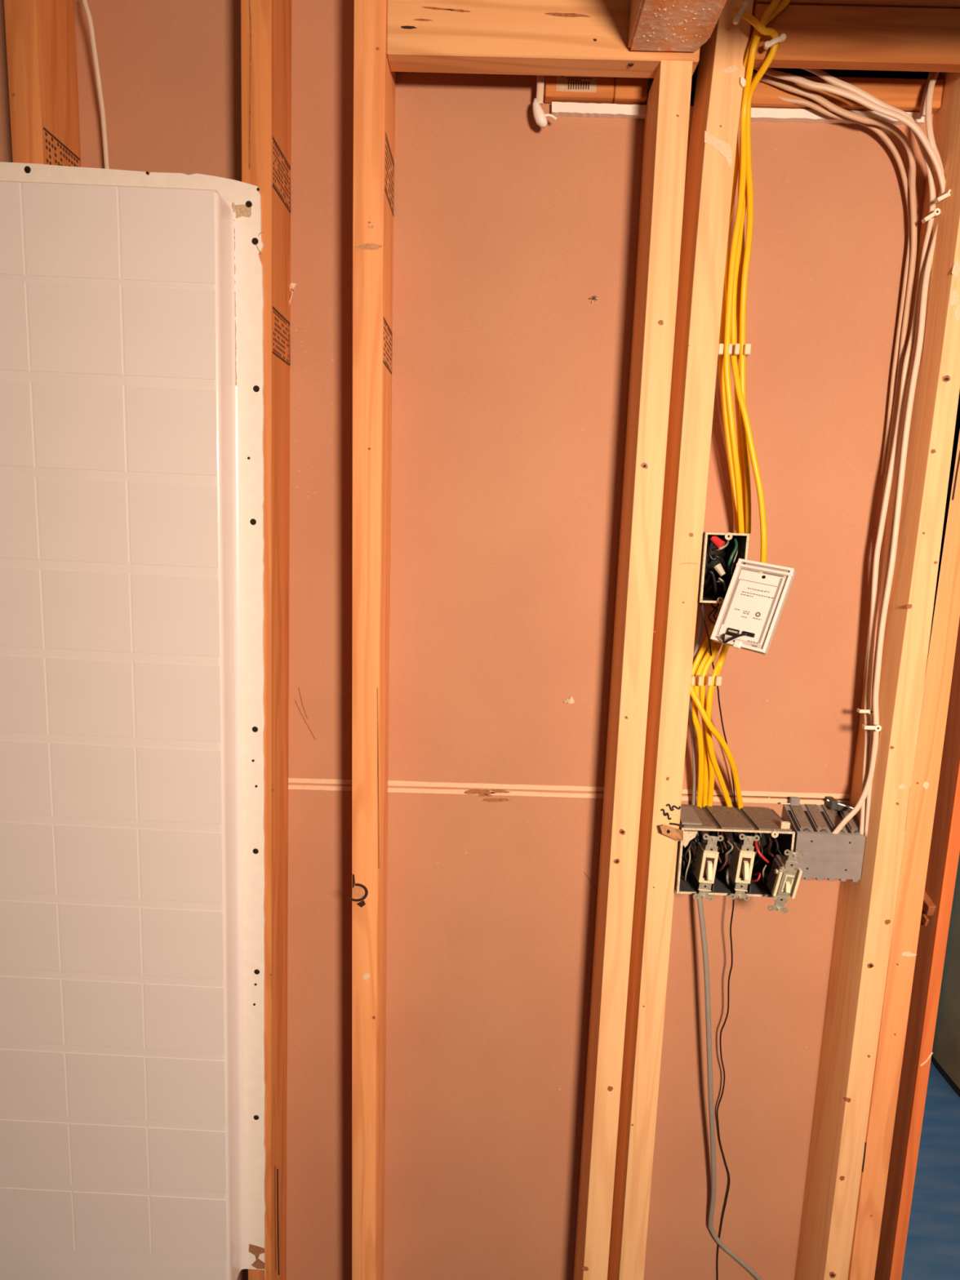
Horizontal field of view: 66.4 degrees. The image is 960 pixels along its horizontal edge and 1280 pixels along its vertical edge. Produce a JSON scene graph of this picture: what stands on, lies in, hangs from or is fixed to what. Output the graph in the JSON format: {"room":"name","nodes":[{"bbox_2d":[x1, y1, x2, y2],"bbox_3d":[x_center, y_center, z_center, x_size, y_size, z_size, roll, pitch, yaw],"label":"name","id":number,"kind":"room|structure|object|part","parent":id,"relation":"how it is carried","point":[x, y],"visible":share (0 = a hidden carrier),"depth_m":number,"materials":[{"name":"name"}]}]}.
{"room":"unfinished bathroom","nodes":[
{"label":"unfinished bathroom","id":0,"kind":"room"},
{"bbox_2d":[0,0,933,1279],"bbox_3d":[-0.202,0.269,1.149,1.725,2.438,0.018,2,9,1],"label":"wall","id":1,"kind":"structure","parent":0,"point":[515,238],"depth_m":1.09,"materials":[{"name":"paper"}]},
{"bbox_2d":[4,0,80,167],"bbox_3d":[-0.562,-0.689,0.949,0.045,0.508,0.089,2,9,1],"label":"stud","id":2,"kind":"object","parent":1,"relation":"attached to","point":[41,34],"visible":0.46,"depth_m":0.92,"materials":[{"name":"orange wood"}]},
{"bbox_2d":[81,0,109,168],"bbox_3d":[-0.492,-0.699,0.946,0.012,0.248,0.033,4,10,15],"label":"electrical cable","id":3,"kind":"object","parent":1,"relation":"attached to","point":[90,21],"visible":0.86,"depth_m":0.94,"materials":[{"name":"white plastic"}]},
{"bbox_2d":[544,75,614,103],"bbox_3d":[0.131,-0.732,0.966,0.090,0.041,0.018,2,9,1],"label":"board","id":4,"kind":"object","parent":1,"relation":"attached to","point":[576,89],"visible":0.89,"depth_m":0.96,"materials":[{"name":"orange wood"}]},
{"bbox_2d":[566,77,592,79],"bbox_3d":[0.130,-0.732,0.956,0.034,0.001,0.001,2,9,1],"label":"print","id":5,"kind":"object","parent":4,"relation":"on","point":[566,77],"depth_m":0.96},
{"bbox_2d":[551,102,646,119],"bbox_3d":[0.158,-0.703,0.975,0.125,0.014,0.010,2,9,1],"label":"trim strip","id":6,"kind":"object","parent":1,"relation":"attached to","point":[557,108],"visible":0.99,"depth_m":0.97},
{"bbox_2d":[543,45,938,106],"bbox_3d":[0.393,-0.817,1.042,0.628,0.225,0.135,2,9,1],"label":"trim","id":7,"kind":"structure","parent":1,"relation":"attached to","point":[798,72],"depth_m":1.09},
{"bbox_2d":[751,107,924,126],"bbox_3d":[0.470,-0.693,0.972,0.232,0.012,0.010,2,9,1],"label":"trim strip","id":8,"kind":"object","parent":1,"relation":"attached to","point":[757,114],"visible":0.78,"depth_m":0.97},
{"bbox_2d":[874,617,959,1279],"bbox_3d":[0.672,0.304,1.102,0.033,2.438,0.131,2,9,1],"label":"wall stud","id":9,"kind":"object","parent":1,"relation":"in","point":[944,849],"depth_m":1.08,"materials":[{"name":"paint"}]},
{"bbox_2d":[920,891,936,925],"bbox_3d":[0.663,0.409,1.087,0.034,0.077,0.050,2,9,1],"label":"shim","id":10,"kind":"object","parent":9,"relation":"attached to","point":[928,906],"visible":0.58,"depth_m":1.07,"materials":[{"name":"orange wood"}]},
{"bbox_2d":[901,1059,959,1279],"bbox_3d":[0.665,1.485,1.519,5.207,0.025,6.350,2,9,1],"label":"floor","id":11,"kind":"structure","parent":0,"point":[932,1247],"depth_m":1.89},
{"bbox_2d":[240,0,291,1279],"bbox_3d":[-0.319,0.273,1.102,0.074,2.438,0.089,2,9,1],"label":"stud","id":12,"kind":"object","parent":11,"relation":"on","point":[265,24],"visible":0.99,"depth_m":1.01,"materials":[{"name":"orange wood"}]},
{"bbox_2d":[0,161,266,1279],"bbox_3d":[-0.708,0.204,1.028,0.802,1.642,0.049,3,9,0],"label":"tub surround","id":13,"kind":"object","parent":12,"relation":"attached to","point":[132,838],"visible":1,"depth_m":0.99,"materials":[{"name":"white plastic"}]},
{"bbox_2d":[347,0,395,1279],"bbox_3d":[-0.165,0.278,1.100,0.050,2.438,0.089,2,9,1],"label":"stud","id":14,"kind":"object","parent":11,"relation":"on","point":[374,81],"visible":1,"depth_m":1.02,"materials":[{"name":"brown wood"}]},
{"bbox_2d":[573,60,693,1279],"bbox_3d":[0.205,0.392,1.113,0.044,2.232,0.089,2,9,1],"label":"stud","id":15,"kind":"object","parent":11,"relation":"on","point":[666,123],"visible":1,"depth_m":1.01,"materials":[{"name":"brown wood"}]},
{"bbox_2d":[386,0,700,78],"bbox_3d":[0.079,-0.799,0.895,0.380,0.185,0.038,2,9,1],"label":"header board","id":16,"kind":"object","parent":15,"relation":"on","point":[549,37],"visible":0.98,"depth_m":0.89,"materials":[{"name":"brown wood"}]},
{"bbox_2d":[532,75,556,128],"bbox_3d":[0.085,-0.707,0.956,0.033,0.070,0.013,2,9,1],"label":"stub","id":17,"kind":"object","parent":16,"relation":"hanging from","point":[540,117],"visible":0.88,"depth_m":0.95,"materials":[{"name":"white plastic"}]},
{"bbox_2d":[612,77,648,105],"bbox_3d":[0.198,-0.730,0.965,0.043,0.041,0.018,2,9,1],"label":"board","id":18,"kind":"object","parent":15,"relation":"attached to","point":[627,91],"visible":0.58,"depth_m":0.96,"materials":[{"name":"orange wood"}]},
{"bbox_2d":[607,0,754,1279],"bbox_3d":[0.273,0.293,1.094,0.057,2.438,0.092,2,9,1],"label":"stud","id":19,"kind":"object","parent":11,"relation":"on","point":[721,82],"visible":0.99,"depth_m":1.01,"materials":[{"name":"brown wood"}]},
{"bbox_2d":[660,822,684,841],"bbox_3d":[0.271,0.273,1.039,0.035,0.026,0.013,2,9,1],"label":"mounting bracket","id":20,"kind":"object","parent":19,"relation":"attached to","point":[675,833],"visible":1,"depth_m":1.04,"materials":[{"name":"brown metal"}]},
{"bbox_2d":[688,602,706,804],"bbox_3d":[0.318,0.105,1.084,0.048,0.329,0.016,-6,12,-40],"label":"electrical cable","id":21,"kind":"object","parent":19,"relation":"attached to","point":[701,622],"visible":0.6,"depth_m":1.08,"materials":[{"name":"yellow plastic"}]},
{"bbox_2d":[690,673,721,685],"bbox_3d":[0.318,0.056,1.041,0.043,0.015,0.022,2,9,1],"label":"cable staple","id":22,"kind":"object","parent":19,"relation":"attached to","point":[708,678],"visible":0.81,"depth_m":1.03,"materials":[{"name":"white plastic"}]},
{"bbox_2d":[692,640,716,807],"bbox_3d":[0.326,0.127,1.073,0.015,0.286,0.061,9,12,37],"label":"electrical cable","id":23,"kind":"object","parent":22,"relation":"attached to","point":[695,710],"visible":0.85,"depth_m":1.06,"materials":[{"name":"yellow plastic"}]},
{"bbox_2d":[699,642,722,807],"bbox_3d":[0.336,0.126,1.075,0.018,0.287,0.060,9,12,37],"label":"electrical cable","id":24,"kind":"object","parent":22,"relation":"attached to","point":[702,688],"visible":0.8,"depth_m":1.05,"materials":[{"name":"yellow plastic"}]},
{"bbox_2d":[705,644,724,806],"bbox_3d":[0.343,0.125,1.071,0.016,0.288,0.064,8,11,32],"label":"electrical cable","id":25,"kind":"object","parent":22,"relation":"attached to","point":[710,688],"visible":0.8,"depth_m":1.07,"materials":[{"name":"yellow plastic"}]},
{"bbox_2d":[689,623,743,808],"bbox_3d":[0.349,0.123,1.072,0.117,0.291,0.052,-7,13,-42],"label":"electrical cable","id":26,"kind":"object","parent":19,"relation":"attached to","point":[695,699],"visible":0.89,"depth_m":1.04,"materials":[{"name":"yellow plastic"}]},
{"bbox_2d":[697,532,749,640],"bbox_3d":[0.328,-0.076,1.022,0.062,0.148,0.084,2,9,1],"label":"electrical box","id":27,"kind":"object","parent":19,"relation":"attached to","point":[722,552],"visible":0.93,"depth_m":1.00,"materials":[{"name":"grey plastic"}]},
{"bbox_3d":[0.327,-0.108,1.058,0.053,0.088,0.002,2,9,1],"label":"plate","id":28,"kind":"part","parent":27,"relation":"part of","materials":[{"name":"black plastic"}]},
{"bbox_2d":[699,602,735,808],"bbox_3d":[0.351,0.103,1.071,0.111,0.335,0.015,-3,11,-28],"label":"wire","id":29,"kind":"object","parent":27,"relation":"hanging from","point":[700,606],"visible":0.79,"depth_m":1.07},
{"bbox_2d":[710,558,795,654],"bbox_3d":[0.348,-0.045,0.947,0.091,0.118,0.058,10,12,40],"label":"thermostat plate","id":30,"kind":"object","parent":27,"relation":"hanging from","point":[748,619],"visible":1,"depth_m":0.94,"materials":[{"name":"white plastic"},{"name":"black wire"},{"name":"ink"}]},
{"bbox_3d":[0.348,-0.043,0.943,0.066,0.091,0.035,10,12,40],"label":"label plate","id":31,"kind":"part","parent":30,"relation":"part of","materials":[{"name":"white plastic"}]},
{"bbox_2d":[717,343,751,357],"bbox_3d":[0.333,-0.382,0.970,0.042,0.015,0.022,2,9,1],"label":"cable staple","id":32,"kind":"object","parent":19,"relation":"attached to","point":[735,349],"visible":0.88,"depth_m":0.96,"materials":[{"name":"white plastic"}]},
{"bbox_2d":[674,804,795,897],"bbox_3d":[0.364,0.311,1.083,0.159,0.124,0.087,2,9,1],"label":"switch box","id":33,"kind":"object","parent":19,"relation":"attached to","point":[776,836],"visible":0.76,"depth_m":1.07,"materials":[{"name":"grey metal"}]},
{"bbox_3d":[0.303,0.256,1.075,0.030,0.003,0.067,2,9,1],"label":"clamp plate","id":34,"kind":"part","parent":33,"relation":"part of","materials":[{"name":"grey plastic"}]},
{"bbox_3d":[0.312,0.258,1.078,0.046,0.002,0.080,2,9,1],"label":"panel","id":35,"kind":"part","parent":33,"relation":"part of","materials":[{"name":"grey plastic"}]},
{"bbox_2d":[693,833,723,901],"bbox_3d":[0.322,0.320,1.042,0.036,0.100,0.045,2,9,1],"label":"light switch","id":36,"kind":"object","parent":33,"relation":"attached to","point":[707,854],"visible":1,"depth_m":1.03,"materials":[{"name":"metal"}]},
{"bbox_3d":[0.314,0.320,1.034,0.008,0.045,0.003,2,9,1],"label":"frame","id":37,"kind":"part","parent":36,"relation":"part of","materials":[{"name":"beige plastic"}]},
{"bbox_3d":[0.320,0.340,1.037,0.013,0.007,0.003,2,9,1],"label":"frame","id":38,"kind":"part","parent":36,"relation":"part of","materials":[{"name":"beige plastic"}]},
{"bbox_3d":[0.324,0.302,1.031,0.013,0.008,0.003,2,9,1],"label":"frame","id":39,"kind":"part","parent":36,"relation":"part of","materials":[{"name":"beige plastic"}]},
{"bbox_3d":[0.330,0.322,1.034,0.008,0.045,0.003,2,9,1],"label":"frame","id":40,"kind":"part","parent":36,"relation":"part of","materials":[{"name":"beige plastic"}]},
{"bbox_3d":[0.364,0.304,1.125,0.154,0.094,0.002,2,9,1],"label":"plate","id":41,"kind":"part","parent":33,"relation":"part of","materials":[{"name":"black plastic"}]},
{"bbox_2d":[716,898,734,1279],"bbox_3d":[0.410,1.203,1.280,0.108,1.666,0.024,-1,10,-16],"label":"wire","id":42,"kind":"object","parent":33,"relation":"hanging from","point":[733,901],"visible":0.97,"depth_m":1.20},
{"bbox_2d":[696,895,763,1279],"bbox_3d":[0.451,1.199,1.274,0.291,1.641,0.032,1,9,-7],"label":"electrical cable","id":43,"kind":"object","parent":33,"relation":"hanging from","point":[700,903],"visible":0.98,"depth_m":1.17,"materials":[{"name":"grey plastic"}]},
{"bbox_3d":[0.365,0.260,1.077,0.046,0.002,0.080,2,9,1],"label":"panel","id":44,"kind":"part","parent":33,"relation":"part of","materials":[{"name":"grey plastic"}]},
{"bbox_2d":[728,833,759,901],"bbox_3d":[0.373,0.320,1.042,0.035,0.100,0.045,2,9,1],"label":"light switch","id":45,"kind":"object","parent":33,"relation":"attached to","point":[742,858],"visible":1,"depth_m":1.03,"materials":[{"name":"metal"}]},
{"bbox_3d":[0.364,0.320,1.033,0.007,0.045,0.003,2,9,1],"label":"frame","id":46,"kind":"part","parent":45,"relation":"part of","materials":[{"name":"beige plastic"}]},
{"bbox_3d":[0.371,0.340,1.036,0.012,0.007,0.003,2,9,1],"label":"frame","id":47,"kind":"part","parent":45,"relation":"part of","materials":[{"name":"beige plastic"}]},
{"bbox_3d":[0.374,0.302,1.030,0.013,0.008,0.003,2,9,1],"label":"frame","id":48,"kind":"part","parent":45,"relation":"part of","materials":[{"name":"beige plastic"}]},
{"bbox_3d":[0.381,0.322,1.033,0.007,0.045,0.003,2,9,1],"label":"frame","id":49,"kind":"part","parent":45,"relation":"part of","materials":[{"name":"beige plastic"}]},
{"bbox_3d":[0.418,0.262,1.077,0.046,0.002,0.080,2,9,1],"label":"panel","id":50,"kind":"part","parent":33,"relation":"part of","materials":[{"name":"grey plastic"}]},
{"bbox_2d":[766,849,804,913],"bbox_3d":[0.424,0.334,1.027,0.039,0.100,0.043,2,9,1],"label":"light switch","id":51,"kind":"object","parent":33,"relation":"attached to","point":[782,875],"visible":1,"depth_m":1.01,"materials":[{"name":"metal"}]},
{"bbox_3d":[0.420,0.336,1.013,0.003,0.022,0.006,-6,12,-41],"label":"toggle frame","id":52,"kind":"part","parent":51,"relation":"part of","materials":[{"name":"beige plastic"}]},
{"bbox_2d":[705,135,767,806],"bbox_3d":[0.368,-0.193,1.007,0.092,0.937,0.053,-2,10,-22],"label":"electrical cable","id":53,"kind":"object","parent":19,"relation":"attached to","point":[740,395],"visible":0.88,"depth_m":0.98,"materials":[{"name":"yellow plastic"}]},
{"bbox_2d":[734,155,745,531],"bbox_3d":[0.359,-0.414,0.989,0.066,0.531,0.016,-1,10,-19],"label":"electrical cable","id":54,"kind":"object","parent":19,"relation":"attached to","point":[740,274],"visible":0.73,"depth_m":1.00,"materials":[{"name":"yellow plastic"}]},
{"bbox_2d":[733,1,747,24],"bbox_3d":[0.305,-0.734,0.859,0.015,0.022,0.005,2,9,1],"label":"cable staple","id":55,"kind":"object","parent":19,"relation":"attached to","point":[744,6],"visible":1,"depth_m":0.86,"materials":[{"name":"white plastic"}]},
{"bbox_2d":[723,0,780,533],"bbox_3d":[0.344,-0.465,0.951,0.044,0.648,0.094,6,10,23],"label":"electrical cable","id":56,"kind":"object","parent":19,"relation":"attached to","point":[773,5],"visible":1,"depth_m":0.94,"materials":[{"name":"yellow plastic"}]},
{"bbox_2d":[718,0,791,533],"bbox_3d":[0.343,-0.468,0.958,0.058,0.652,0.094,4,10,14],"label":"electrical cable","id":57,"kind":"object","parent":19,"relation":"attached to","point":[783,4],"visible":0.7,"depth_m":0.98,"materials":[{"name":"yellow plastic"}]},
{"bbox_2d":[733,7,778,534],"bbox_3d":[0.346,-0.447,0.950,0.044,0.614,0.127,9,12,39],"label":"electrical cable","id":58,"kind":"object","parent":19,"relation":"attached to","point":[771,32],"visible":0.98,"depth_m":0.94,"materials":[{"name":"yellow plastic"}]},
{"bbox_2d":[740,75,943,114],"bbox_3d":[0.463,-0.716,0.963,0.276,0.034,0.018,2,9,1],"label":"board","id":59,"kind":"object","parent":19,"relation":"attached to","point":[905,95],"visible":0.52,"depth_m":0.95,"materials":[{"name":"orange wood"}]},
{"bbox_2d":[777,96,911,475],"bbox_3d":[0.474,-0.474,0.997,0.218,0.482,0.013,2,9,-1],"label":"electrical cable","id":60,"kind":"object","parent":59,"relation":"attached to","point":[815,107],"visible":1,"depth_m":0.99,"materials":[{"name":"white plastic"}]},
{"bbox_2d":[920,71,932,116],"bbox_3d":[0.583,-0.715,0.952,0.021,0.068,0.007,-4,11,-33],"label":"electrical cable","id":61,"kind":"object","parent":59,"relation":"attached to","point":[922,110],"visible":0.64,"depth_m":0.95,"materials":[{"name":"white plastic"}]},
{"bbox_2d":[794,71,959,1279],"bbox_3d":[0.587,0.303,1.093,0.044,2.438,0.089,2,9,1],"label":"stud","id":62,"kind":"object","parent":11,"relation":"on","point":[865,912],"visible":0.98,"depth_m":1.04,"materials":[{"name":"brown wood"}]},
{"bbox_2d":[780,796,866,881],"bbox_3d":[0.511,0.302,1.108,0.109,0.120,0.058,2,9,1],"label":"electrical box","id":63,"kind":"object","parent":62,"relation":"attached to","point":[829,855],"visible":0.91,"depth_m":1.08,"materials":[{"name":"grey metal"}]},
{"bbox_2d":[753,66,946,834],"bbox_3d":[0.456,-0.230,1.012,0.280,1.047,0.028,3,9,5],"label":"electrical cable","id":64,"kind":"object","parent":63,"relation":"attached to","point":[901,117],"visible":0.94,"depth_m":0.98,"materials":[{"name":"white plastic"}]},
{"bbox_2d":[801,68,936,834],"bbox_3d":[0.455,-0.242,1.011,0.269,1.063,0.035,2,9,1],"label":"electrical cable","id":65,"kind":"object","parent":63,"relation":"attached to","point":[824,75],"visible":0.87,"depth_m":1.01,"materials":[{"name":"white plastic"}]},
{"bbox_2d":[751,71,917,762],"bbox_3d":[0.457,-0.225,1.022,0.265,1.029,0.043,2,9,1],"label":"electrical cable","id":66,"kind":"object","parent":62,"relation":"attached to","point":[797,90],"visible":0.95,"depth_m":0.98,"materials":[{"name":"white plastic"}]},
{"bbox_2d":[748,3,959,72],"bbox_3d":[0.465,-0.730,0.891,0.272,0.060,0.019,2,9,1],"label":"header board","id":67,"kind":"object","parent":62,"relation":"attached to","point":[821,37],"visible":0.83,"depth_m":0.88,"materials":[{"name":"orange wood"}]},
{"bbox_2d":[763,33,786,49],"bbox_3d":[0.349,-0.708,0.868,0.025,0.015,0.005,2,9,1],"label":"cable staple","id":68,"kind":"object","parent":67,"relation":"attached to","point":[781,38],"visible":1,"depth_m":0.87,"materials":[{"name":"white plastic"}]},
{"bbox_2d":[752,0,959,9],"bbox_3d":[0.468,-0.829,0.873,0.272,0.141,0.023,2,9,1],"label":"header board","id":69,"kind":"object","parent":67,"relation":"on","point":[895,3],"visible":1,"depth_m":0.87,"materials":[{"name":"orange wood"}]},
{"bbox_2d":[857,708,872,715],"bbox_3d":[0.556,0.102,1.057,0.021,0.008,0.009,2,9,1],"label":"cable staple","id":70,"kind":"object","parent":62,"relation":"attached to","point":[862,711],"visible":1,"depth_m":1.05,"materials":[{"name":"white plastic"}]},
{"bbox_2d":[862,724,881,731],"bbox_3d":[0.555,0.124,1.040,0.024,0.009,0.009,2,9,1],"label":"cable staple","id":71,"kind":"object","parent":62,"relation":"attached to","point":[877,727],"visible":1,"depth_m":1.04,"materials":[{"name":"white plastic"}]},
{"bbox_2d":[863,71,943,836],"bbox_3d":[0.575,-0.228,1.012,0.040,1.039,0.036,6,10,22],"label":"electrical cable","id":72,"kind":"object","parent":62,"relation":"attached to","point":[928,113],"visible":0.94,"depth_m":1.00,"materials":[{"name":"white plastic"}]},
{"bbox_2d":[921,208,940,223],"bbox_3d":[0.588,-0.553,0.957,0.020,0.016,0.009,2,9,1],"label":"cable staple","id":73,"kind":"object","parent":62,"relation":"attached to","point":[936,211],"visible":1,"depth_m":0.95,"materials":[{"name":"white plastic"}]},
{"bbox_2d":[933,189,951,204],"bbox_3d":[0.593,-0.566,0.937,0.020,0.014,0.009,2,9,1],"label":"cable staple","id":74,"kind":"object","parent":62,"relation":"attached to","point":[947,194],"visible":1,"depth_m":0.93,"materials":[{"name":"white plastic"}]},
{"bbox_2d":[847,393,959,1279],"bbox_3d":[0.621,0.304,1.092,0.064,2.438,0.089,2,9,1],"label":"stud","id":75,"kind":"object","parent":11,"relation":"on","point":[940,666],"visible":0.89,"depth_m":1.06,"materials":[{"name":"brown wood"}]},
{"bbox_2d":[931,853,959,1097],"bbox_3d":[1.827,0.637,2.143,0.709,1.519,0.363,2,9,1],"label":"wall","id":76,"kind":"structure","parent":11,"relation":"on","point":[945,1057],"depth_m":2.27,"materials":[{"name":"paint"}]},
{"bbox_3d":[0.743,-0.945,1.121,5.207,0.025,6.350,2,9,1],"label":"ceiling","id":77,"kind":"structure","parent":0,"visible":0},
{"bbox_2d":[627,0,726,51],"bbox_3d":[0.213,-0.645,-0.120,0.095,0.199,2.009,2,9,1],"label":"joist","id":78,"kind":"object","parent":77,"relation":"attached to","point":[664,25],"visible":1,"depth_m":0.84,"materials":[{"name":"wood"}]}
]}

